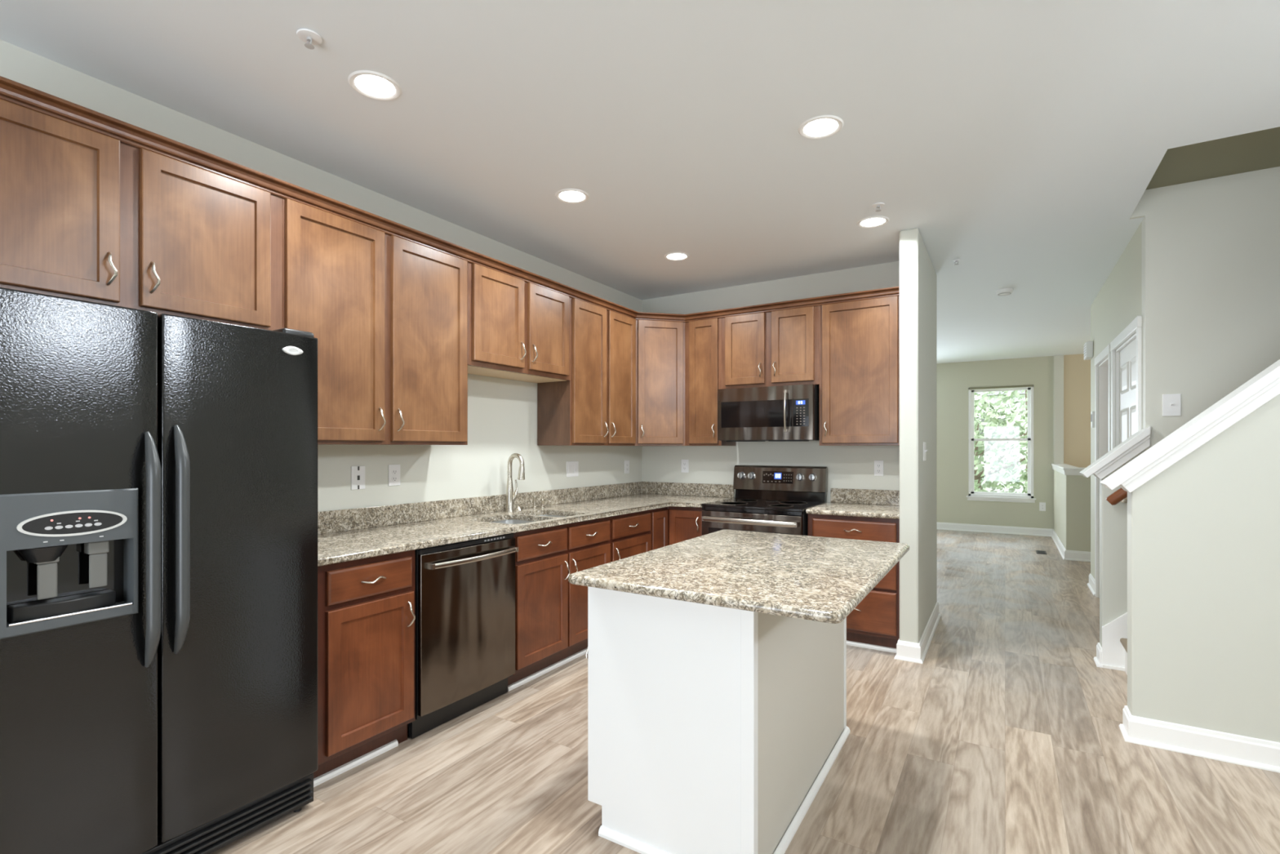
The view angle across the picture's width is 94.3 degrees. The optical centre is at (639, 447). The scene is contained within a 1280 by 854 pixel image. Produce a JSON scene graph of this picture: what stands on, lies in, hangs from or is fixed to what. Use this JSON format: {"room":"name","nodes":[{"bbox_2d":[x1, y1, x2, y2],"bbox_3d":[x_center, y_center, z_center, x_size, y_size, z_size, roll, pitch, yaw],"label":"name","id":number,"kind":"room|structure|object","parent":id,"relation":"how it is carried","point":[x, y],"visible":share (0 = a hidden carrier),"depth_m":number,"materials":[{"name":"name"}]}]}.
{"room":"kitchen","nodes":[
{"label":"kitchen","id":0,"kind":"room"},
{"bbox_2d":[0,40,642,511],"bbox_3d":[-0.298,-0.019,5.154,0.120,2.719,13.270,0,0,32],"label":"wall","id":1,"kind":"structure","parent":0,"point":[502,413],"depth_m":3.46,"materials":[{"name":"white paint"}]},
{"bbox_2d":[0,98,282,330],"bbox_3d":[-1.879,-0.780,2.124,0.355,0.620,1.031,0,0,32],"label":"upper cabinet","id":2,"kind":"object","parent":1,"relation":"attached to","point":[86,215],"visible":0.92,"depth_m":2.06,"materials":[{"name":"brown wood"}]},
{"bbox_2d":[0,75,899,322],"bbox_3d":[-0.106,-1.077,2.855,2.015,0.057,4.133,0,0,32],"label":"crown molding","id":3,"kind":"structure","parent":2,"relation":"attached to","point":[12,91],"depth_m":2.59,"materials":[{"name":"brown wood"}]},
{"bbox_2d":[351,466,364,489],"bbox_3d":[-1.477,0.158,3.114,0.008,0.122,0.078,0,0,32],"label":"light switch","id":4,"kind":"object","parent":1,"relation":"attached to","point":[357,473],"visible":1,"depth_m":3.11,"materials":[{"name":"white plastic"}]},
{"bbox_2d":[282,198,467,444],"bbox_3d":[-1.345,-0.552,2.993,0.355,1.075,1.009,0,0,32],"label":"upper cabinet","id":5,"kind":"object","parent":1,"relation":"attached to","point":[387,314],"visible":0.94,"depth_m":2.85,"materials":[{"name":"brown wood"}]},
{"bbox_2d":[388,464,399,485],"bbox_3d":[-1.364,0.153,3.299,0.008,0.117,0.074,0,0,32],"label":"wall outlet","id":6,"kind":"object","parent":1,"relation":"attached to","point":[393,469],"visible":1,"depth_m":3.29,"materials":[{"name":"white plastic"}]},
{"bbox_2d":[391,469,397,474],"bbox_3d":[-1.362,0.134,3.297,0.003,0.028,0.033,0,0,32],"label":"receptacle","id":7,"kind":"object","parent":6,"relation":"attached to","point":[393,471],"depth_m":3.30,"materials":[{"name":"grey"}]},
{"bbox_2d":[391,475,397,480],"bbox_3d":[-1.362,0.173,3.297,0.003,0.028,0.033,0,0,32],"label":"receptacle","id":8,"kind":"object","parent":6,"relation":"attached to","point":[393,477],"depth_m":3.30,"materials":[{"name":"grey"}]},
{"bbox_2d":[467,262,569,382],"bbox_3d":[-0.838,-0.778,3.819,0.355,0.624,0.930,0,0,32],"label":"upper cabinet","id":9,"kind":"object","parent":1,"relation":"attached to","point":[518,330],"visible":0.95,"depth_m":3.68,"materials":[{"name":"brown wood"}]},
{"bbox_2d":[317,481,734,533],"bbox_3d":[-0.495,0.371,3.834,0.925,0.110,3.470,0,0,32],"label":"backsplash","id":10,"kind":"structure","parent":1,"relation":"attached to","point":[348,519],"depth_m":3.82,"materials":[{"name":"stone"}]},
{"bbox_2d":[566,461,578,476],"bbox_3d":[-0.528,0.168,4.656,0.008,0.120,0.150,0,0,32],"label":"light switch","id":11,"kind":"object","parent":1,"relation":"attached to","point":[572,467],"visible":1,"depth_m":4.65,"materials":[{"name":"white plastic"}]},
{"bbox_2d":[537,297,635,445],"bbox_3d":[-0.371,-0.552,4.578,0.355,1.075,0.854,0,0,32],"label":"upper cabinet","id":12,"kind":"object","parent":1,"relation":"attached to","point":[597,406],"visible":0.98,"depth_m":4.37,"materials":[{"name":"brown wood"}]},
{"bbox_2d":[624,460,629,473],"bbox_3d":[-0.116,0.174,5.328,0.008,0.117,0.074,0,0,32],"label":"wall outlet","id":13,"kind":"object","parent":1,"relation":"attached to","point":[626,462],"visible":1,"depth_m":5.32,"materials":[{"name":"white plastic"}]},
{"bbox_2d":[635,320,685,445],"bbox_3d":[0.118,-0.552,5.132,0.608,1.075,0.612,0,0,32],"label":"upper cabinet","id":14,"kind":"object","parent":1,"relation":"attached to","point":[660,345],"visible":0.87,"depth_m":4.92,"materials":[{"name":"brown wood"}]},
{"bbox_2d":[0,0,1279,363],"bbox_3d":[2.093,-1.454,3.685,5.893,0.150,13.670,0,0,32],"label":"ceiling","id":15,"kind":"structure","parent":0,"point":[1021,141],"depth_m":2.41,"materials":[{"name":"white paint"}]},
{"bbox_2d":[296,28,322,49],"bbox_3d":[-1.107,-1.361,1.989,0.076,0.036,0.076,0,0,32],"label":"sprinkler","id":16,"kind":"object","parent":15,"relation":"attached to","point":[310,37],"visible":1,"depth_m":1.98,"materials":[{"name":"white plastic"}]},
{"bbox_2d":[347,70,401,100],"bbox_3d":[-1.009,-1.373,2.264,0.188,0.010,0.188,0,0,32],"label":"recessed light","id":17,"kind":"object","parent":15,"relation":"in","point":[373,85],"visible":1,"depth_m":2.25,"materials":[{"name":"white plastic"}]},
{"bbox_2d":[555,188,589,203],"bbox_3d":[-0.372,-1.373,3.255,0.188,0.010,0.188,0,0,32],"label":"recessed light","id":18,"kind":"object","parent":15,"relation":"in","point":[566,195],"visible":1,"depth_m":3.24,"materials":[{"name":"white plastic"}]},
{"bbox_2d":[663,252,689,261],"bbox_3d":[0.265,-1.373,4.280,0.188,0.010,0.188,0,0,32],"label":"recessed light","id":19,"kind":"object","parent":15,"relation":"in","point":[675,256],"visible":1,"depth_m":4.26,"materials":[{"name":"white plastic"}]},
{"bbox_2d":[798,115,844,138],"bbox_3d":[0.778,-1.373,2.556,0.188,0.010,0.188,0,0,32],"label":"recessed light","id":20,"kind":"object","parent":15,"relation":"in","point":[821,126],"visible":1,"depth_m":2.54,"materials":[{"name":"white plastic"}]},
{"bbox_2d":[856,215,889,227],"bbox_3d":[1.422,-1.373,3.627,0.188,0.010,0.188,0,0,32],"label":"recessed light","id":21,"kind":"object","parent":15,"relation":"in","point":[878,220],"visible":1,"depth_m":3.61,"materials":[{"name":"white"}]},
{"bbox_2d":[871,202,884,212],"bbox_3d":[1.353,-1.361,3.371,0.068,0.036,0.068,0,0,32],"label":"sprinkler","id":22,"kind":"object","parent":15,"relation":"attached to","point":[877,205],"visible":1,"depth_m":3.36,"materials":[{"name":"white plastic"}]},
{"bbox_2d":[953,258,959,265],"bbox_3d":[2.323,-1.361,4.359,0.044,0.036,0.044,0,0,32],"label":"sprinkler","id":23,"kind":"object","parent":15,"relation":"attached to","point":[956,260],"visible":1,"depth_m":4.35,"materials":[{"name":"white plastic"}]},
{"bbox_2d":[995,288,1013,295],"bbox_3d":[3.190,-1.360,5.199,0.132,0.038,0.132,0,0,32],"label":"smoke detector","id":24,"kind":"object","parent":15,"relation":"attached to","point":[1004,291],"visible":1,"depth_m":5.16,"materials":[{"name":"white plastic"}]},
{"bbox_2d":[210,528,1279,853],"bbox_3d":[2.093,1.400,3.685,6.093,0.120,13.870,0,0,32],"label":"floor","id":25,"kind":"structure","parent":0,"point":[1006,737],"depth_m":2.46,"materials":[{"name":"wood"}]},
{"bbox_2d":[0,287,317,853],"bbox_3d":[-1.693,0.456,1.981,0.761,1.768,0.910,0,0,32],"label":"refrigerator","id":26,"kind":"object","parent":25,"relation":"on","point":[158,473],"visible":1,"depth_m":1.76,"materials":[{"name":"black metal"}]},
{"bbox_2d":[312,550,415,778],"bbox_3d":[-1.376,0.900,2.643,0.653,0.880,0.466,0,0,32],"label":"base cabinet","id":27,"kind":"object","parent":25,"relation":"on","point":[366,617],"visible":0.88,"depth_m":2.48,"materials":[{"name":"brown wood"}]},
{"bbox_2d":[313,739,398,786],"bbox_3d":[-1.202,1.327,2.497,0.014,0.026,0.415,0,0,32],"label":"baseboard","id":28,"kind":"structure","parent":27,"relation":"attached to","point":[343,768],"depth_m":2.49,"materials":[{"name":"white wood"}]},
{"bbox_2d":[408,533,518,738],"bbox_3d":[-1.057,0.900,3.094,0.645,0.872,0.618,0,0,32],"label":"dishwasher","id":29,"kind":"object","parent":25,"relation":"on","point":[464,591],"visible":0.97,"depth_m":2.89,"materials":[{"name":"black metal"}]},
{"bbox_2d":[507,516,610,685],"bbox_3d":[-0.680,0.900,3.776,0.653,0.880,0.922,0,0,32],"label":"base cabinet","id":30,"kind":"object","parent":25,"relation":"on","point":[551,611],"visible":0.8,"depth_m":3.50,"materials":[{"name":"brown wood"}]},
{"bbox_2d":[507,647,587,691],"bbox_3d":[-0.103,1.327,3.931,0.383,0.026,1.786,0,0,32],"label":"baseboard","id":31,"kind":"structure","parent":30,"relation":"attached to","point":[538,673],"depth_m":3.53,"materials":[{"name":"white wood"}]},
{"bbox_2d":[609,509,651,561],"bbox_3d":[-0.297,0.900,4.399,0.653,0.880,0.540,0,0,32],"label":"base cabinet","id":32,"kind":"object","parent":25,"relation":"on","point":[630,535],"visible":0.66,"depth_m":4.21,"materials":[{"name":"brown wood"}]},
{"bbox_2d":[649,506,702,550],"bbox_3d":[0.189,0.900,4.931,0.933,0.880,0.876,0,0,32],"label":"base cabinet","id":33,"kind":"object","parent":25,"relation":"on","point":[669,525],"visible":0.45,"depth_m":4.62,"materials":[{"name":"brown wood"}]},
{"bbox_2d":[317,493,734,566],"bbox_3d":[-0.491,0.424,3.831,0.935,0.068,3.470,0,0,32],"label":"countertop","id":34,"kind":"structure","parent":33,"relation":"on","point":[337,547],"depth_m":3.22,"materials":[{"name":"stone"}]},
{"bbox_2d":[505,453,524,511],"bbox_3d":[-0.819,0.231,3.923,0.156,0.390,0.077,0,0,32],"label":"kitchen faucet","id":35,"kind":"object","parent":34,"relation":"on","point":[511,496],"visible":1,"depth_m":3.92,"materials":[{"name":"silver metal"}]},
{"bbox_2d":[489,515,567,524],"bbox_3d":[-0.677,0.551,3.680,0.416,0.184,0.704,0,0,32],"label":"sink","id":36,"kind":"object","parent":34,"relation":"in","point":[511,521],"visible":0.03,"depth_m":3.77,"materials":[{"name":"silver metal"}]},
{"bbox_2d":[532,495,537,508],"bbox_3d":[-0.736,0.381,4.150,0.038,0.090,0.038,0,0,32],"label":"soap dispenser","id":37,"kind":"object","parent":34,"relation":"on","point":[534,496],"visible":1,"depth_m":4.14,"materials":[{"name":"silver metal"}]},
{"bbox_2d":[540,498,550,507],"bbox_3d":[-0.670,0.394,4.209,0.088,0.065,0.038,0,0,32],"label":"soap dispenser","id":38,"kind":"object","parent":34,"relation":"on","point":[542,500],"visible":1,"depth_m":4.21,"materials":[{"name":"silver metal"}]},
{"bbox_2d":[586,586,849,853],"bbox_3d":[0.381,0.900,2.449,0.675,0.881,1.227,0,0,32],"label":"kitchen island","id":39,"kind":"object","parent":25,"relation":"on","point":[712,729],"visible":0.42,"depth_m":1.95,"materials":[{"name":"white paint"}]},
{"bbox_2d":[568,528,910,623],"bbox_3d":[0.476,0.442,2.321,0.904,0.032,1.318,0,0,32],"label":"island countertop","id":40,"kind":"structure","parent":39,"relation":"on","point":[820,579],"depth_m":2.01,"materials":[{"name":"stone"}]},
{"bbox_2d":[701,465,827,535],"bbox_3d":[0.948,0.735,4.527,0.767,1.172,0.746,0,0,32],"label":"electric range","id":41,"kind":"object","parent":25,"relation":"on","point":[771,499],"visible":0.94,"depth_m":4.61,"materials":[{"name":"black metal"}]},
{"bbox_2d":[702,510,808,535],"bbox_3d":[0.946,0.880,4.524,0.759,0.880,0.738,0,0,32],"label":"oven","id":42,"kind":"object","parent":41,"relation":"in","point":[780,522],"depth_m":4.21,"materials":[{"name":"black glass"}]},
{"bbox_2d":[701,497,825,511],"bbox_3d":[0.946,0.431,4.525,0.767,0.018,0.615,0,0,32],"label":"cooktop","id":43,"kind":"object","parent":41,"relation":"in","point":[740,504],"depth_m":4.43,"materials":[{"name":"black glass"}]},
{"bbox_2d":[808,513,899,648],"bbox_3d":[1.564,0.900,4.212,0.593,0.880,0.653,0,0,32],"label":"base cabinet","id":44,"kind":"object","parent":25,"relation":"on","point":[875,620],"visible":0.37,"depth_m":3.90,"materials":[{"name":"brown wood"}]},
{"bbox_2d":[805,502,899,519],"bbox_3d":[1.570,0.442,4.221,0.596,0.032,0.647,0,0,32],"label":"countertop","id":45,"kind":"structure","parent":44,"relation":"on","point":[868,510],"depth_m":4.07,"materials":[{"name":"stone"}]},
{"bbox_2d":[846,640,896,653],"bbox_3d":[1.446,1.327,4.019,0.594,0.026,0.014,0,0,32],"label":"baseboard","id":46,"kind":"structure","parent":44,"relation":"attached to","point":[848,642],"depth_m":3.96,"materials":[{"name":"white"}]},
{"bbox_2d":[1035,550,1047,554],"bbox_3d":[5.127,1.337,7.589,0.110,0.006,0.280,0,0,32],"label":"floor vent","id":47,"kind":"object","parent":25,"relation":"in","point":[1041,552],"visible":1,"depth_m":7.57,"materials":[{"name":"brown metal"}]},
{"bbox_2d":[1087,573,1094,595],"bbox_3d":[4.893,1.282,5.198,1.527,0.116,0.512,0,0,32],"label":"baseboard","id":48,"kind":"structure","parent":25,"relation":"on","point":[1091,584],"depth_m":5.59,"materials":[{"name":"white"}]},
{"bbox_2d":[1120,637,1127,675],"bbox_3d":[3.878,0.073,2.424,2.889,2.535,0.964,0,0,32],"label":"staircase","id":49,"kind":"structure","parent":25,"relation":"on","point":[1123,641],"depth_m":3.52,"materials":[{"name":"white wood"}]},
{"bbox_2d":[642,261,899,502],"bbox_3d":[1.038,-0.019,5.000,2.319,2.719,0.120,0,0,32],"label":"wall","id":50,"kind":"structure","parent":0,"point":[851,467],"depth_m":4.87,"materials":[{"name":"white paint"}]},
{"bbox_2d":[681,459,688,472],"bbox_3d":[0.401,0.165,5.316,0.072,0.117,0.008,0,0,32],"label":"wall outlet","id":51,"kind":"object","parent":50,"relation":"attached to","point":[684,462],"visible":1,"depth_m":5.31,"materials":[{"name":"white plastic"}]},
{"bbox_2d":[685,317,735,445],"bbox_3d":[0.585,-0.552,4.997,0.328,1.075,0.355,0,0,32],"label":"upper cabinet","id":52,"kind":"object","parent":50,"relation":"attached to","point":[703,337],"visible":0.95,"depth_m":4.88,"materials":[{"name":"brown wood"}]},
{"bbox_2d":[721,306,819,389],"bbox_3d":[1.058,-0.779,4.707,0.783,0.621,0.355,0,0,32],"label":"upper cabinet","id":53,"kind":"object","parent":50,"relation":"attached to","point":[779,348],"visible":0.93,"depth_m":4.59,"materials":[{"name":"brown wood"}]},
{"bbox_2d":[717,383,819,441],"bbox_3d":[1.025,-0.256,4.655,0.749,0.416,0.474,0,0,32],"label":"microwave oven","id":54,"kind":"object","parent":53,"relation":"attached to","point":[783,413],"visible":0.99,"depth_m":4.49,"materials":[{"name":"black metal"}]},
{"bbox_2d":[819,295,899,445],"bbox_3d":[1.645,-0.552,4.346,0.594,1.075,0.355,0,0,32],"label":"upper cabinet","id":55,"kind":"object","parent":50,"relation":"attached to","point":[860,340],"visible":0.87,"depth_m":4.24,"materials":[{"name":"brown wood"}]},
{"bbox_2d":[830,488,899,505],"bbox_3d":[1.739,0.371,4.486,0.585,0.110,0.020,0,0,32],"label":"backsplash","id":56,"kind":"structure","parent":50,"relation":"attached to","point":[891,497],"depth_m":4.49,"materials":[{"name":"stone"}]},
{"bbox_2d":[874,460,883,475],"bbox_3d":[1.793,0.155,4.460,0.066,0.117,0.008,0,0,32],"label":"wall outlet","id":57,"kind":"object","parent":50,"relation":"attached to","point":[878,464],"visible":1,"depth_m":4.46,"materials":[{"name":"white plastic"}]},
{"bbox_2d":[899,227,937,643],"bbox_3d":[2.004,-0.019,4.249,0.112,2.719,1.182,0,0,32],"label":"wall partition","id":58,"kind":"structure","parent":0,"point":[917,275],"depth_m":3.77,"materials":[{"name":"grey paint"}]},
{"bbox_2d":[923,441,927,460],"bbox_3d":[1.911,0.025,3.973,0.018,0.125,0.116,0,0,32],"label":"light switch","id":59,"kind":"object","parent":58,"relation":"attached to","point":[924,442],"visible":1,"depth_m":3.94,"materials":[{"name":"white plastic"}]},
{"bbox_2d":[937,353,1090,528],"bbox_3d":[5.650,-0.019,9.357,5.613,2.719,0.120,0,0,32],"label":"wall","id":60,"kind":"structure","parent":0,"point":[954,380],"depth_m":9.20,"materials":[{"name":"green paint"}]},
{"bbox_2d":[966,384,1035,502],"bbox_3d":[5.658,-0.057,9.326,0.932,1.805,0.145,0,0,32],"label":"window","id":61,"kind":"structure","parent":60,"relation":"in","point":[1028,497],"depth_m":9.31,"materials":[{"name":"white"}]},
{"bbox_2d":[1039,502,1045,511],"bbox_3d":[6.103,0.896,9.003,0.080,0.130,0.008,0,0,32],"label":"wall outlet","id":62,"kind":"object","parent":60,"relation":"attached to","point":[1042,504],"visible":1,"depth_m":9.00,"materials":[{"name":"white plastic"}]},
{"bbox_2d":[1053,355,1063,528],"bbox_3d":[6.295,-0.019,8.937,0.125,2.719,0.160,0,0,32],"label":"wall","id":63,"kind":"structure","parent":0,"point":[1058,360],"depth_m":8.87,"materials":[{"name":"white paint"}]},
{"bbox_2d":[1053,470,1090,551],"bbox_3d":[6.139,0.805,7.724,1.130,1.070,2.150,0,0,32],"label":"wall","id":64,"kind":"structure","parent":0,"point":[1072,493],"depth_m":7.07,"materials":[{"name":"beige paint"}]},
{"bbox_2d":[937,521,1090,561],"bbox_3d":[4.631,1.282,8.635,4.633,0.116,2.177,0,0,32],"label":"baseboard","id":65,"kind":"structure","parent":64,"relation":"attached to","point":[1074,555],"depth_m":9.12,"materials":[{"name":"white wood"}]},
{"bbox_2d":[1051,463,1084,475],"bbox_3d":[6.114,0.285,7.721,1.150,0.090,2.179,0,0,32],"label":"trim","id":66,"kind":"structure","parent":64,"relation":"attached to","point":[1064,468],"depth_m":7.12,"materials":[{"name":"white wood"}]},
{"bbox_2d":[1090,221,1142,578],"bbox_3d":[3.775,-0.019,4.670,0.120,2.719,2.530,0,0,32],"label":"wall","id":67,"kind":"structure","parent":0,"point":[1118,302],"depth_m":4.48,"materials":[{"name":"beige paint"}]},
{"bbox_2d":[1084,341,1093,359],"bbox_3d":[4.309,-0.930,5.709,0.056,0.150,0.200,0,0,32],"label":"door chime","id":68,"kind":"object","parent":67,"relation":"attached to","point":[1088,346],"visible":1,"depth_m":5.63,"materials":[{"name":"white plastic"}]},
{"bbox_2d":[1090,411,1094,427],"bbox_3d":[4.207,-0.260,5.514,0.028,0.150,0.090,0,0,32],"label":"thermostat","id":69,"kind":"object","parent":67,"relation":"attached to","point":[1092,413],"visible":0.8,"depth_m":5.48,"materials":[{"name":"white plastic"}]},
{"bbox_2d":[1094,343,1111,598],"bbox_3d":[3.941,0.268,4.961,0.142,2.145,0.888,0,0,32],"label":"door","id":70,"kind":"structure","parent":67,"relation":"attached to","point":[1103,371],"depth_m":5.28,"materials":[{"name":"white wood"}]},
{"bbox_2d":[1110,315,1142,449],"bbox_3d":[3.376,0.268,4.061,0.162,2.145,1.093,0,0,32],"label":"door","id":71,"kind":"structure","parent":67,"relation":"attached to","point":[1129,354],"depth_m":4.11,"materials":[{"name":"white wood"}]},
{"bbox_2d":[1099,166,1279,646],"bbox_3d":[4.431,-1.260,2.717,3.695,5.200,0.110,0,0,32],"label":"wall","id":72,"kind":"structure","parent":0,"point":[1211,247],"depth_m":3.41,"materials":[{"name":"white paint"}]},
{"bbox_2d":[1093,642,1102,667],"bbox_3d":[2.933,1.282,3.638,0.232,0.116,0.164,0,0,32],"label":"baseboard","id":73,"kind":"structure","parent":72,"relation":"attached to","point":[1098,659],"depth_m":3.65,"materials":[{"name":"white"}]},
{"bbox_2d":[1102,612,1127,671],"bbox_3d":[3.969,0.031,2.919,2.695,2.619,0.030,0,0,32],"label":"trim","id":74,"kind":"structure","parent":72,"relation":"attached to","point":[1113,651],"depth_m":3.59,"materials":[{"name":"white wood"}]},
{"bbox_2d":[1079,425,1151,479],"bbox_3d":[2.912,0.034,3.651,0.323,0.324,0.178,0,0,32],"label":"trim","id":75,"kind":"structure","parent":72,"relation":"attached to","point":[1140,441],"depth_m":3.58,"materials":[{"name":"white wood"}]},
{"bbox_2d":[1106,487,1127,505],"bbox_3d":[3.341,-0.212,3.263,1.244,1.114,0.101,0,0,32],"label":"handrail","id":76,"kind":"object","parent":72,"relation":"attached to","point":[1120,495],"visible":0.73,"depth_m":3.53,"materials":[{"name":"brown wood"}]},
{"bbox_2d":[1162,393,1181,416],"bbox_3d":[3.099,-0.248,3.461,0.082,0.128,0.018,0,0,32],"label":"light switch","id":77,"kind":"object","parent":72,"relation":"attached to","point":[1171,403],"visible":1,"depth_m":3.46,"materials":[{"name":"white plastic"}]},
{"bbox_2d":[1127,394,1279,742],"bbox_3d":[3.178,-0.019,2.216,2.107,2.719,0.120,0,0,32],"label":"wall","id":78,"kind":"structure","parent":0,"point":[1203,533],"depth_m":2.57,"materials":[{"name":"grey paint"}]},
{"bbox_2d":[1100,359,1279,492],"bbox_3d":[2.965,-0.616,2.347,1.805,1.643,0.188,0,0,32],"label":"trim","id":79,"kind":"structure","parent":78,"relation":"attached to","point":[1264,386],"depth_m":2.59,"materials":[{"name":"white wood"}]},
{"bbox_2d":[1119,705,1279,773],"bbox_3d":[3.166,1.282,2.223,2.134,0.116,0.174,0,0,32],"label":"baseboard","id":80,"kind":"structure","parent":78,"relation":"attached to","point":[1264,754],"depth_m":2.58,"materials":[{"name":"white wood"}]},
{"bbox_2d":[1145,126,1279,190],"bbox_3d":[3.773,-1.555,2.490,2.580,0.048,0.965,0,0,32],"label":"wall","id":81,"kind":"structure","parent":0,"point":[1260,149],"depth_m":3.14,"materials":[{"name":"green paint"}]},
{"label":"outside","id":82,"kind":"structure","parent":0,"visible":0},
{"bbox_3d":[13.679,2.490,22.252,28.000,0.100,29.500,0,0,32],"label":"ground","id":83,"kind":"structure","parent":82,"visible":0},
{"bbox_2d":[974,390,1026,493],"bbox_3d":[13.481,-0.560,23.840,9.600,6.000,5.800,0,0,32],"label":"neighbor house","id":84,"kind":"structure","parent":83,"relation":"on","point":[1018,404],"depth_m":21.15,"materials":[{"name":"white"}]},
{"bbox_2d":[973,393,1027,493],"bbox_3d":[7.613,0.599,13.464,3.437,3.695,3.460,0,0,32],"label":"deciduous tree","id":85,"kind":"object","parent":83,"relation":"on","point":[980,446],"visible":0.28,"depth_m":12.80,"materials":[{"name":"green plant"}]},
{"bbox_2d":[974,390,1027,493],"bbox_3d":[11.708,-1.891,17.921,6.003,8.668,5.992,0,0,32],"label":"deciduous tree","id":86,"kind":"object","parent":83,"relation":"on","point":[1010,394],"visible":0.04,"depth_m":17.79,"materials":[{"name":"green plant"}]},
{"bbox_3d":[1.252,-0.019,5.346,2.319,2.719,0.100,0,0,32],"label":"wall","id":87,"kind":"structure","parent":0,"visible":0},
{"bbox_2d":[893,601,941,663],"bbox_3d":[1.028,1.282,4.849,2.458,0.116,1.236,0,0,32],"label":"baseboard","id":88,"kind":"structure","parent":87,"relation":"attached to","point":[915,652],"depth_m":3.76,"materials":[{"name":"white wood"}]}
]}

